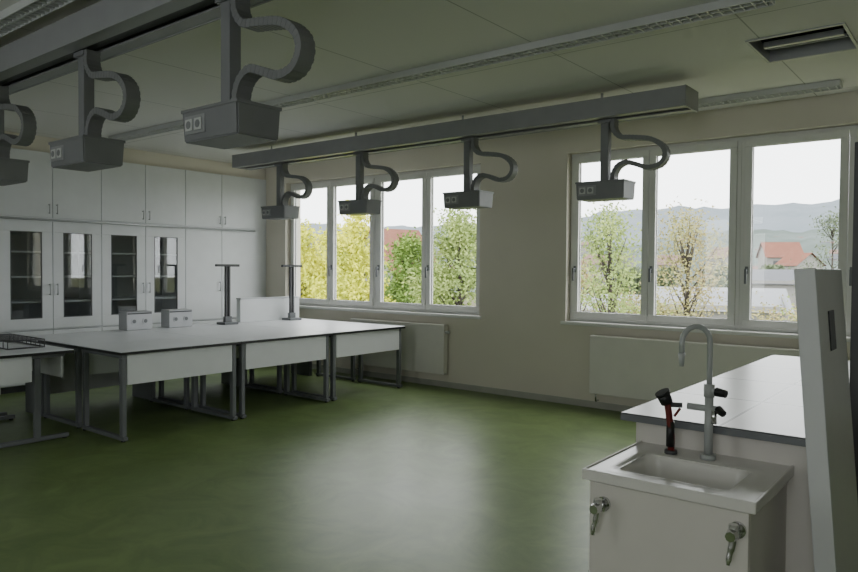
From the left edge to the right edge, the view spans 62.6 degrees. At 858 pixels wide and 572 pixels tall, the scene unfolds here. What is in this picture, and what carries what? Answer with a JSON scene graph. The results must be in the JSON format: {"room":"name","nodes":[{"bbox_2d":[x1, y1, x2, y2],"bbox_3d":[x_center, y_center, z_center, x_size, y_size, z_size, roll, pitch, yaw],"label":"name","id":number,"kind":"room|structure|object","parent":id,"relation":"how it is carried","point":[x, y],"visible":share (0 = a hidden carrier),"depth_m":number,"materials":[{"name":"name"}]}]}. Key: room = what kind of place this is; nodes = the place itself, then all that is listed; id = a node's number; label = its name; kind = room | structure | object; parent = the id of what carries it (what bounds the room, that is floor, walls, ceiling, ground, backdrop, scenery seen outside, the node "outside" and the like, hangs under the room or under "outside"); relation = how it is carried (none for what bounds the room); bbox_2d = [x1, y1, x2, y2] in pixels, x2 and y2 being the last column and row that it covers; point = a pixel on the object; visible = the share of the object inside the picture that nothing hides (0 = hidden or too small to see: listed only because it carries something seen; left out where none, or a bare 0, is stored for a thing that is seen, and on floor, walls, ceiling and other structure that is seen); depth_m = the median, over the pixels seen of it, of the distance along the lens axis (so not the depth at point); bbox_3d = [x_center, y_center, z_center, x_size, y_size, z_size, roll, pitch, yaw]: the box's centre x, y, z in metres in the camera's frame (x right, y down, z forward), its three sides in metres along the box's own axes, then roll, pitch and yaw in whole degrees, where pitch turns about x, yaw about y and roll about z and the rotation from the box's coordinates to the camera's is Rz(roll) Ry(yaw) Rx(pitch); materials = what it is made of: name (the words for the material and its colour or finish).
{"room":"science classroom","nodes":[
{"label":"science classroom","id":0,"kind":"room"},
{"bbox_2d":[0,365,635,571],"bbox_3d":[-1.234,1.460,4.196,12.300,0.150,9.770,2,2,39],"label":"floor","id":1,"kind":"structure","parent":0,"point":[411,477],"depth_m":4.94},
{"bbox_2d":[0,338,6,415],"bbox_3d":[-4.847,0.899,7.057,1.294,0.775,0.744,2,2,39],"label":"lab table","id":2,"kind":"object","parent":1,"relation":"on","point":[1,413],"visible":0.28,"depth_m":6.96,"materials":[{"name":"black metal"}]},
{"bbox_2d":[0,341,73,447],"bbox_3d":[-3.816,0.927,6.234,1.294,0.775,0.744,2,2,39],"label":"lab table","id":3,"kind":"object","parent":1,"relation":"on","point":[17,366],"visible":0.97,"depth_m":5.94,"materials":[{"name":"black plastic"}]},
{"bbox_2d":[0,333,44,349],"bbox_3d":[-3.793,0.498,6.368,0.762,0.076,0.312,2,2,39],"label":"wire rack","id":4,"kind":"object","parent":3,"relation":"on","point":[9,337],"visible":1,"depth_m":6.27,"materials":[{"name":"metal"}]},
{"bbox_2d":[0,148,101,394],"bbox_3d":[-4.774,-0.186,8.725,0.628,2.860,1.198,2,2,39],"label":"tall cabinet","id":5,"kind":"object","parent":1,"relation":"on","point":[51,283],"visible":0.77,"depth_m":8.65,"materials":[{"name":"laminate"}]},
{"bbox_2d":[0,216,254,231],"bbox_3d":[-4.524,-0.794,8.525,0.061,0.024,5.900,2,2,39],"label":"ladder rail","id":6,"kind":"object","parent":5,"relation":"attached to","point":[5,217],"visible":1,"depth_m":9.12,"materials":[{"name":"metal"}]},
{"bbox_2d":[38,331,190,428],"bbox_3d":[-3.147,0.909,7.152,0.794,0.775,1.214,2,2,39],"label":"lab table","id":7,"kind":"object","parent":1,"relation":"on","point":[98,364],"visible":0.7,"depth_m":6.81,"materials":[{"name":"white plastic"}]},
{"bbox_2d":[101,162,184,330],"bbox_3d":[-4.026,-0.204,9.662,0.628,2.860,1.198,2,2,39],"label":"tall cabinet","id":8,"kind":"object","parent":1,"relation":"on","point":[143,267],"visible":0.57,"depth_m":9.57,"materials":[{"name":"laminate"}]},
{"bbox_2d":[76,336,240,441],"bbox_3d":[-2.522,0.926,6.653,0.794,0.775,1.214,2,2,39],"label":"lab table","id":9,"kind":"object","parent":1,"relation":"on","point":[151,360],"visible":1,"depth_m":6.40,"materials":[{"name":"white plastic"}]},
{"bbox_2d":[18,318,316,416],"bbox_3d":[-2.869,0.876,8.504,0.445,0.775,3.680,2,2,39],"label":"bench","id":10,"kind":"object","parent":1,"relation":"on","point":[66,383],"visible":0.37,"depth_m":7.77,"materials":[{"name":"laminate"}]},
{"bbox_2d":[119,310,151,330],"bbox_3d":[-3.346,0.392,8.050,0.187,0.210,0.310,2,2,39],"label":"box","id":11,"kind":"object","parent":10,"relation":"on","point":[141,319],"visible":1,"depth_m":7.97,"materials":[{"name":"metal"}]},
{"bbox_2d":[161,308,191,327],"bbox_3d":[-3.021,0.384,8.456,0.187,0.210,0.310,2,2,39],"label":"box","id":12,"kind":"object","parent":10,"relation":"on","point":[170,318],"visible":1,"depth_m":8.37,"materials":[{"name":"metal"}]},
{"bbox_2d":[215,264,239,324],"bbox_3d":[-2.531,0.104,8.858,0.180,0.755,0.340,2,2,39],"label":"stand","id":13,"kind":"object","parent":10,"relation":"on","point":[227,319],"visible":1,"depth_m":8.84,"materials":[{"name":"metal"}]},
{"bbox_2d":[236,296,299,321],"bbox_3d":[-2.171,0.309,9.573,0.100,0.315,1.000,2,2,39],"label":"panel","id":14,"kind":"object","parent":10,"relation":"on","point":[253,309],"visible":0.86,"depth_m":9.46,"materials":[{"name":"laminate"}]},
{"bbox_2d":[281,265,301,320],"bbox_3d":[-1.882,0.088,9.671,0.180,0.755,0.340,2,2,39],"label":"stand","id":15,"kind":"object","parent":10,"relation":"on","point":[291,315],"visible":1,"depth_m":9.65,"materials":[{"name":"metal"}]},
{"bbox_2d":[185,170,254,324],"bbox_3d":[-3.277,-0.223,10.600,0.628,2.860,1.198,2,2,39],"label":"storage cabinet","id":16,"kind":"object","parent":1,"relation":"on","point":[212,200],"visible":0.62,"depth_m":10.34,"materials":[{"name":"laminate"}]},
{"bbox_2d":[156,325,285,406],"bbox_3d":[-2.382,0.890,8.109,0.794,0.775,1.224,2,2,39],"label":"lab table","id":17,"kind":"object","parent":1,"relation":"on","point":[236,328],"visible":0.4,"depth_m":8.10,"materials":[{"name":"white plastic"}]},
{"bbox_2d":[199,329,332,418],"bbox_3d":[-1.757,0.907,7.610,0.794,0.775,1.224,2,2,39],"label":"lab table","id":18,"kind":"object","parent":1,"relation":"on","point":[263,348],"visible":0.8,"depth_m":7.39,"materials":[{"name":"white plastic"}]},
{"bbox_2d":[248,320,357,391],"bbox_3d":[-1.615,0.870,9.070,0.794,0.775,1.224,2,2,39],"label":"lab table","id":19,"kind":"object","parent":1,"relation":"on","point":[306,323],"visible":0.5,"depth_m":9.08,"materials":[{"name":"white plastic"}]},
{"bbox_2d":[287,323,404,400],"bbox_3d":[-0.990,0.887,8.571,0.794,0.775,1.224,2,2,39],"label":"lab table","id":20,"kind":"object","parent":1,"relation":"on","point":[351,339],"visible":0.85,"depth_m":8.34,"materials":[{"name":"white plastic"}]},
{"bbox_2d":[582,441,793,571],"bbox_3d":[0.948,1.051,2.587,0.588,0.781,0.544,2,2,39],"label":"base cabinet","id":21,"kind":"object","parent":1,"relation":"on","point":[666,513],"visible":1,"depth_m":2.43,"materials":[{"name":"laminate"}]},
{"bbox_2d":[589,496,610,534],"bbox_3d":[0.596,0.809,2.482,0.051,0.126,0.085,2,2,39],"label":"tap","id":22,"kind":"object","parent":21,"relation":"attached to","point":[601,504],"visible":1,"depth_m":2.47,"materials":[{"name":"silver metal"}]},
{"bbox_2d":[655,388,682,454],"bbox_3d":[0.939,0.530,2.772,0.104,0.258,0.057,0,1,-5],"label":"eyewash sprayer","id":23,"kind":"object","parent":21,"relation":"on","point":[663,395],"visible":1,"depth_m":2.76,"materials":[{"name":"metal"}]},
{"bbox_2d":[678,324,727,460],"bbox_3d":[1.040,0.403,2.666,0.161,0.518,0.135,2,2,39],"label":"faucet","id":24,"kind":"object","parent":21,"relation":"on","point":[710,411],"visible":1,"depth_m":2.68,"materials":[{"name":"grey metal"}]},
{"bbox_2d":[725,521,746,565],"bbox_3d":[0.950,0.804,2.200,0.051,0.126,0.085,2,2,39],"label":"tap","id":25,"kind":"object","parent":21,"relation":"attached to","point":[736,530],"visible":1,"depth_m":2.18,"materials":[{"name":"silver metal"}]},
{"bbox_2d":[620,355,849,571],"bbox_3d":[1.905,0.967,3.759,0.740,0.902,2.620,2,2,39],"label":"countertop","id":26,"kind":"structure","parent":1,"relation":"on","point":[763,420],"depth_m":2.85,"materials":[{"name":"laminate"}]},
{"bbox_2d":[794,268,857,571],"bbox_3d":[1.451,0.689,2.524,0.184,1.505,0.546,2,2,39],"label":"door","id":27,"kind":"structure","parent":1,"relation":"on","point":[831,470],"depth_m":2.35,"materials":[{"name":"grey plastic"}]},
{"bbox_2d":[849,142,857,498],"bbox_3d":[2.156,0.439,2.620,1.010,2.020,0.430,2,2,39],"label":"pylon","id":28,"kind":"object","parent":1,"relation":"on","point":[853,382],"visible":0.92,"depth_m":2.85,"materials":[{"name":"metal"}]},
{"bbox_2d":[0,0,857,162],"bbox_3d":[-1.242,-1.963,4.069,11.900,0.600,9.270,2,2,39],"label":"ceiling","id":29,"kind":"structure","parent":0,"point":[355,40],"depth_m":5.35,"materials":[{"name":"paint"}]},
{"bbox_2d":[0,0,75,37],"bbox_3d":[-2.481,-1.652,4.291,7.312,0.049,0.140,2,2,39],"label":"strip light","id":30,"kind":"object","parent":29,"relation":"attached to","point":[22,13],"visible":1,"depth_m":4.22,"materials":[{"name":"white metal"}]},
{"bbox_2d":[0,0,272,94],"bbox_3d":[-2.703,-1.559,4.777,6.174,0.261,0.306,2,2,39],"label":"media beam","id":31,"kind":"object","parent":29,"relation":"hanging from","point":[112,28],"visible":1,"depth_m":4.05,"materials":[{"name":"grey metal"}]},
{"bbox_2d":[0,85,36,185],"bbox_3d":[-3.012,-1.094,5.033,0.776,0.688,0.265,2,2,39],"label":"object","id":32,"kind":"object","parent":31,"relation":"hanging from","point":[12,171],"depth_m":4.99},
{"bbox_2d":[48,49,140,171],"bbox_3d":[-1.957,-1.065,4.192,0.776,0.688,0.265,2,2,39],"label":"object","id":33,"kind":"object","parent":31,"relation":"hanging from","point":[88,151],"depth_m":4.19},
{"bbox_2d":[181,0,315,148],"bbox_3d":[-0.824,-1.034,3.287,0.776,0.688,0.265,2,2,39],"label":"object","id":34,"kind":"object","parent":31,"relation":"hanging from","point":[235,121],"depth_m":3.29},
{"bbox_2d":[108,0,774,140],"bbox_3d":[-0.940,-1.690,6.221,7.312,0.049,0.140,2,2,39],"label":"strip light","id":35,"kind":"object","parent":29,"relation":"attached to","point":[715,9],"visible":0.83,"depth_m":4.91,"materials":[{"name":"white metal"}]},
{"bbox_2d":[232,84,697,169],"bbox_3d":[-0.180,-1.610,7.472,5.854,0.261,0.306,2,2,39],"label":"media beam","id":36,"kind":"object","parent":29,"relation":"hanging from","point":[683,99],"visible":1,"depth_m":6.71,"materials":[{"name":"grey metal"}]},
{"bbox_2d":[261,163,312,219],"bbox_3d":[-1.731,-1.179,8.719,0.776,0.688,0.265,2,2,39],"label":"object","id":37,"kind":"object","parent":36,"relation":"hanging from","point":[282,211],"depth_m":8.73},
{"bbox_2d":[338,152,398,215],"bbox_3d":[-0.653,-1.149,7.859,0.776,0.688,0.265,2,2,39],"label":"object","id":38,"kind":"object","parent":36,"relation":"hanging from","point":[362,205],"depth_m":7.87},
{"bbox_2d":[442,137,517,209],"bbox_3d":[0.519,-1.117,6.923,0.776,0.688,0.265,2,2,39],"label":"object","id":39,"kind":"object","parent":36,"relation":"hanging from","point":[471,197],"depth_m":6.94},
{"bbox_2d":[575,118,670,201],"bbox_3d":[1.660,-1.086,6.013,0.776,0.688,0.265,2,2,39],"label":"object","id":40,"kind":"object","parent":36,"relation":"hanging from","point":[609,188],"depth_m":6.02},
{"bbox_2d":[698,79,842,107],"bbox_3d":[0.508,-1.726,8.033,7.312,0.049,0.140,2,2,39],"label":"strip light","id":41,"kind":"object","parent":29,"relation":"attached to","point":[832,84],"visible":0.16,"depth_m":6.05,"materials":[{"name":"white metal"}]},
{"bbox_2d":[745,22,857,62],"bbox_3d":[2.559,-1.791,4.820,0.590,0.290,0.620,2,2,39],"label":"ceiling lamp","id":42,"kind":"object","parent":29,"relation":"in","point":[831,41],"depth_m":4.93,"materials":[{"name":"white metal"}]},
{"bbox_2d":[265,91,857,406],"bbox_3d":[1.734,-0.513,7.846,12.300,3.650,0.300,2,2,39],"label":"wall","id":43,"kind":"structure","parent":0,"point":[519,342],"depth_m":8.11,"materials":[{"name":"paint"}]},
{"bbox_2d":[291,164,481,318],"bbox_3d":[-0.751,-0.584,9.718,3.680,1.892,0.215,2,2,39],"label":"window","id":44,"kind":"structure","parent":43,"relation":"attached to","point":[376,301],"depth_m":9.68,"materials":[{"name":"plastic"}]},
{"bbox_2d":[350,318,449,374],"bbox_3d":[-0.402,0.823,9.313,1.690,0.713,0.114,2,2,39],"label":"radiator","id":45,"kind":"object","parent":43,"relation":"attached to","point":[423,345],"visible":0.79,"depth_m":9.04,"materials":[{"name":"metal"}]},
{"bbox_2d":[290,364,633,411],"bbox_3d":[1.623,1.279,7.769,11.900,0.070,0.015,2,2,39],"label":"baseboard","id":46,"kind":"structure","parent":43,"relation":"attached to","point":[579,402],"depth_m":8.41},
{"bbox_2d":[589,335,799,401],"bbox_3d":[2.688,0.907,6.846,2.400,0.713,0.114,2,2,39],"label":"radiator","id":47,"kind":"object","parent":43,"relation":"attached to","point":[625,367],"visible":0.51,"depth_m":7.12,"materials":[{"name":"metal"}]},
{"bbox_2d":[560,125,857,341],"bbox_3d":[2.968,-0.482,6.749,3.680,1.892,0.215,2,2,39],"label":"window","id":48,"kind":"structure","parent":43,"relation":"attached to","point":[742,149],"depth_m":6.80,"materials":[{"name":"plastic"}]},
{"label":"outside","id":49,"kind":"structure","parent":0,"visible":0},
{"bbox_2d":[316,293,475,305],"bbox_3d":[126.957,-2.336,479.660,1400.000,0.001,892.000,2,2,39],"label":"ground","id":50,"kind":"structure","parent":49,"point":[470,298],"depth_m":197.38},
{"bbox_2d":[300,219,326,297],"bbox_3d":[-4.436,2.969,23.738,4.236,10.809,4.269,0,2,-16],"label":"tree","id":51,"kind":"object","parent":50,"relation":"on","point":[310,264],"visible":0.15,"depth_m":23.38,"materials":[{"name":"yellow plant"}]},
{"bbox_2d":[302,199,395,301],"bbox_3d":[-2.558,2.887,21.782,3.266,11.100,3.213,0,2,-22],"label":"tree","id":52,"kind":"object","parent":50,"relation":"on","point":[353,258],"visible":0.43,"depth_m":21.20,"materials":[{"name":"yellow plant"}]},
{"bbox_2d":[368,271,402,297],"bbox_3d":[-2.548,3.740,32.252,4.034,8.861,3.656,1,2,34],"label":"tree","id":53,"kind":"object","parent":50,"relation":"on","point":[387,282],"visible":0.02,"depth_m":31.75,"materials":[{"name":"green plant"}]},
{"bbox_2d":[360,228,438,290],"bbox_3d":[-3.145,1.200,61.972,5.400,12.400,8.800,-1,2,-36],"label":"house","id":54,"kind":"structure","parent":50,"relation":"on","point":[390,234],"depth_m":60.86,"materials":[{"name":"metal"}]},
{"bbox_2d":[384,223,421,302],"bbox_3d":[-0.920,2.785,29.991,3.376,10.907,3.149,1,2,17],"label":"tree","id":55,"kind":"object","parent":50,"relation":"on","point":[408,251],"visible":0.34,"depth_m":29.51,"materials":[{"name":"green plant"}]},
{"bbox_2d":[399,208,476,305],"bbox_3d":[0.870,2.634,25.128,4.274,11.482,4.247,0,2,-30],"label":"tree","id":56,"kind":"object","parent":50,"relation":"on","point":[462,242],"visible":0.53,"depth_m":24.63,"materials":[{"name":"green plant"}]},
{"bbox_2d":[415,257,463,305],"bbox_3d":[-0.268,3.286,33.117,4.368,9.756,4.197,1,1,7],"label":"tree","id":57,"kind":"object","parent":50,"relation":"on","point":[419,257],"visible":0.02,"depth_m":32.67,"materials":[{"name":"green plant"}]},
{"bbox_2d":[302,264,789,302],"bbox_3d":[14.638,1.465,97.226,87.764,10.448,64.307,2,2,39],"label":"belt","id":58,"kind":"object","parent":50,"relation":"on","point":[721,281],"visible":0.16,"depth_m":89.07,"materials":[{"name":"green plant"}]},
{"bbox_2d":[582,254,607,285],"bbox_3d":[42.258,-1.695,180.120,8.923,12.800,9.655,2,2,39],"label":"house","id":59,"kind":"structure","parent":50,"relation":"on","point":[587,256],"depth_m":176.84,"materials":[{"name":"metal"}]},
{"bbox_2d":[580,254,612,311],"bbox_3d":[4.801,3.589,23.702,2.895,9.700,2.838,1,1,8],"label":"tree","id":60,"kind":"object","parent":50,"relation":"on","point":[586,276],"visible":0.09,"depth_m":23.45,"materials":[{"name":"green plant"}]},
{"bbox_2d":[581,294,640,313],"bbox_3d":[17.025,4.087,68.014,18.800,6.600,16.800,1,2,19],"label":"warehouse","id":61,"kind":"structure","parent":50,"relation":"on","point":[588,307],"depth_m":64.30,"materials":[{"name":"metal"}]},
{"bbox_2d":[580,200,675,313],"bbox_3d":[4.867,3.007,18.393,2.913,11.136,2.601,0,2,-18],"label":"tree","id":62,"kind":"object","parent":50,"relation":"on","point":[613,291],"visible":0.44,"depth_m":18.30,"materials":[{"name":"green plant"}]},
{"bbox_2d":[618,282,689,315],"bbox_3d":[9.682,3.847,31.740,4.796,8.843,4.479,2,2,39],"label":"tree","id":63,"kind":"object","parent":50,"relation":"on","point":[668,310],"visible":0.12,"depth_m":31.59,"materials":[{"name":"green plant"}]},
{"bbox_2d":[657,255,682,286],"bbox_3d":[61.243,-1.556,179.871,7.066,12.800,8.689,2,2,39],"label":"house","id":64,"kind":"structure","parent":50,"relation":"on","point":[665,257],"depth_m":177.90,"materials":[{"name":"metal"}]},
{"bbox_2d":[656,196,766,316],"bbox_3d":[6.835,3.105,18.880,3.481,10.942,3.564,0,1,-8],"label":"tree","id":65,"kind":"object","parent":50,"relation":"on","point":[686,257],"visible":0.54,"depth_m":18.58,"materials":[{"name":"green plant"}]},
{"bbox_2d":[708,247,727,273],"bbox_3d":[65.617,-1.588,156.830,6.396,14.100,7.811,2,2,39],"label":"house","id":66,"kind":"structure","parent":50,"relation":"on","point":[725,251],"depth_m":155.23,"materials":[{"name":"metal"}]},
{"bbox_2d":[656,287,793,320],"bbox_3d":[18.109,4.043,44.556,7.800,7.900,14.800,1,2,24],"label":"warehouse","id":67,"kind":"structure","parent":50,"relation":"on","point":[771,296],"depth_m":40.08,"materials":[{"name":"metal"}]},
{"bbox_2d":[751,291,796,320],"bbox_3d":[9.284,4.388,19.145,4.643,8.398,4.172,2,2,39],"label":"tree","id":68,"kind":"object","parent":50,"relation":"on","point":[774,308],"visible":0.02,"depth_m":19.48,"materials":[{"name":"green plant"}]},
{"bbox_2d":[756,242,803,268],"bbox_3d":[66.705,-1.158,134.359,9.882,14.400,10.849,2,2,39],"label":"house","id":69,"kind":"structure","parent":50,"relation":"on","point":[770,253],"depth_m":132.54,"materials":[{"name":"tile"}]},
{"bbox_2d":[768,295,796,320],"bbox_3d":[11.376,4.053,19.948,3.759,9.056,3.400,-1,2,-37],"label":"tree","id":70,"kind":"object","parent":50,"relation":"on","point":[788,296],"visible":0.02,"depth_m":20.54,"materials":[{"name":"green plant"}]},
{"bbox_2d":[752,269,846,324],"bbox_3d":[37.662,2.914,70.661,15.580,9.100,24.503,2,2,39],"label":"warehouse","id":71,"kind":"structure","parent":50,"relation":"on","point":[761,278],"depth_m":63.63,"materials":[{"name":"metal"}]},
{"bbox_2d":[774,253,825,269],"bbox_3d":[62.753,0.392,119.566,7.557,12.000,8.289,2,2,39],"label":"house","id":72,"kind":"structure","parent":50,"relation":"on","point":[796,260],"depth_m":117.97,"materials":[{"name":"tile"}]},
{"bbox_2d":[790,206,838,295],"bbox_3d":[25.863,1.448,45.454,5.207,13.167,4.405,0,1,0],"label":"bare tree","id":73,"kind":"object","parent":50,"relation":"on","point":[830,220],"visible":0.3,"depth_m":45.15,"materials":[{"name":"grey plant"}]},
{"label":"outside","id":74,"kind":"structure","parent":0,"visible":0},
{"bbox_2d":[300,199,838,247],"bbox_3d":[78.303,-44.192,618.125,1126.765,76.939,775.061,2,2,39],"label":"hill","id":75,"kind":"structure","parent":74,"point":[792,217],"depth_m":642.76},
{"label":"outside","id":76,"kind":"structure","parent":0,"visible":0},
{"bbox_2d":[301,229,838,293],"bbox_3d":[38.816,-14.766,342.907,636.867,31.121,455.295,2,2,39],"label":"hill","id":77,"kind":"structure","parent":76,"point":[810,238],"depth_m":315.18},
{"bbox_2d":[305,237,837,274],"bbox_3d":[60.541,-9.084,301.178,278.454,27.591,206.238,2,2,39],"label":"village houses","id":78,"kind":"structure","parent":77,"relation":"on","point":[835,257],"depth_m":299.54},
{"bbox_3d":[-5.980,-0.568,7.881,0.200,3.650,9.270,2,2,39],"label":"wall","id":79,"kind":"structure","parent":0,"visible":0},
{"bbox_2d":[4,131,265,296],"bbox_3d":[-4.729,-0.282,8.833,0.580,3.048,6.228,2,2,39],"label":"trim","id":80,"kind":"structure","parent":79,"relation":"attached to","point":[40,143],"depth_m":10.41,"materials":[{"name":"laminate"}]}
]}

